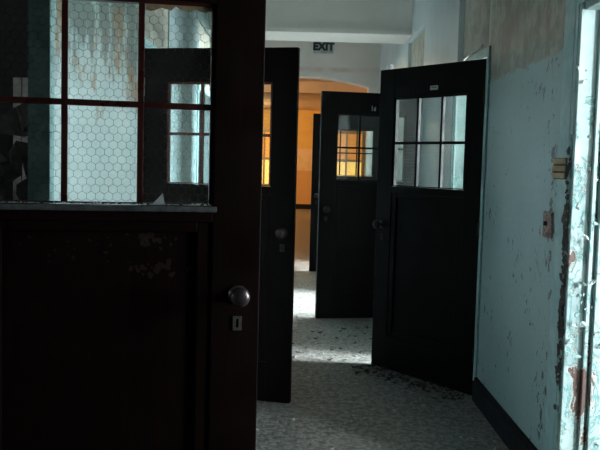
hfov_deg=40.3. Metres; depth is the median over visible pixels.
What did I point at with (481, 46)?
cable
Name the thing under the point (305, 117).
wall
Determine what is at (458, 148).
trim
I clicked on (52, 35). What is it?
trim
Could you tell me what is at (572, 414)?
trim
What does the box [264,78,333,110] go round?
ceiling
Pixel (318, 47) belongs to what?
exit sign
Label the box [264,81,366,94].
trim
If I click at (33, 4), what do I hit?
trim
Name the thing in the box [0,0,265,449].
door
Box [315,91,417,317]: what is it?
door
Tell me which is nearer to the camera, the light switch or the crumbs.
the crumbs
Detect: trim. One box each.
[28,0,50,200]
[50,0,54,200]
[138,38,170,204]
[196,85,209,182]
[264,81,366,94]
[402,100,422,187]
[449,46,490,379]
[452,96,466,189]
[544,0,599,449]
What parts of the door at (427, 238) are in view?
knob, panel, sill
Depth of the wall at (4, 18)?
4.79 m
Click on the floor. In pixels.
(364, 426)
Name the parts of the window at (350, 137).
pane, pane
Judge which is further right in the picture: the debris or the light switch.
the light switch
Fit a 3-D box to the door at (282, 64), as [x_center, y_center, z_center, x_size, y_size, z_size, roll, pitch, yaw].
[-0.497,-0.005,4.968,0.973,2.106,0.195,3,4,17]
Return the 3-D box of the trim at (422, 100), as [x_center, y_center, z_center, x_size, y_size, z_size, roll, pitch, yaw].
[1.111,-0.242,8.293,0.012,2.180,1.270,2,4,0]
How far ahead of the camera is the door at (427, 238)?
5.45 m
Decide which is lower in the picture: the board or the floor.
the floor
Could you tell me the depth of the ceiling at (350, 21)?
8.48 m
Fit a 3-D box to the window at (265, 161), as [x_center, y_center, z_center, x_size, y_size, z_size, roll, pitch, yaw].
[-1.158,-1.802,26.195,1.100,2.520,0.080,2,4,0]
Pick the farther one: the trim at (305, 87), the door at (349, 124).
the trim at (305, 87)
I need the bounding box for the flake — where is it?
[152,193,164,204]
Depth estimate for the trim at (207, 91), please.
7.72 m
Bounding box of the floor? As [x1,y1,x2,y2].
[256,209,508,449]
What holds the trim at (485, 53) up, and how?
attached to the wall at (525, 38)
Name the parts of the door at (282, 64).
panel, sill, knob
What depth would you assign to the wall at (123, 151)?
4.20 m
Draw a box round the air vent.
[552,158,567,179]
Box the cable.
[462,45,482,60]
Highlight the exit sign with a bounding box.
[313,42,334,53]
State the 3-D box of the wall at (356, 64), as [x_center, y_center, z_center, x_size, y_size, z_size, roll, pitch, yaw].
[0.173,-1.166,12.022,9.200,3.420,0.250,2,4,0]
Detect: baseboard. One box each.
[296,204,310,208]
[472,377,537,449]
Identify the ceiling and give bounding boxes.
[208,0,412,43]
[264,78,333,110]
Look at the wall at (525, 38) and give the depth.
4.37 m
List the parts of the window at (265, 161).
pane, pane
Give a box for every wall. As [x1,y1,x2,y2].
[0,0,27,86]
[54,0,210,204]
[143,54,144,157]
[198,40,380,182]
[263,109,365,203]
[379,0,585,449]
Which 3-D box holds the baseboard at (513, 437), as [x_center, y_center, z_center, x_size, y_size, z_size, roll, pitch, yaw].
[1.087,1.068,4.389,0.028,0.145,12.990,2,4,0]
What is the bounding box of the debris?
[256,326,495,449]
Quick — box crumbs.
[1,201,210,205]
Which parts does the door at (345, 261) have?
knob, panel, sill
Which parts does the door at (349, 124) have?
sill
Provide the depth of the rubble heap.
3.97 m
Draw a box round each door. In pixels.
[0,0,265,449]
[143,47,299,402]
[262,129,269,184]
[309,113,378,270]
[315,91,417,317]
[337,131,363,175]
[371,59,485,395]
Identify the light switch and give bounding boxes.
[542,211,553,238]
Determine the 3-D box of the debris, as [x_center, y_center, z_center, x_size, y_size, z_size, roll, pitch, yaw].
[0.040,1.033,5.326,2.036,0.029,3.887,2,4,0]
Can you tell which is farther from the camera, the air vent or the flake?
the air vent
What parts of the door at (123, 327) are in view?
panel, sill, keyhole plate, knob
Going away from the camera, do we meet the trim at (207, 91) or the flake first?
the flake
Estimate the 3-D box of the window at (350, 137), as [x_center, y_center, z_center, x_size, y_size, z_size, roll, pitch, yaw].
[1.471,-1.733,26.208,1.100,2.520,0.080,2,4,0]
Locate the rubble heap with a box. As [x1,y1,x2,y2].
[0,103,27,202]
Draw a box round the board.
[13,77,27,199]

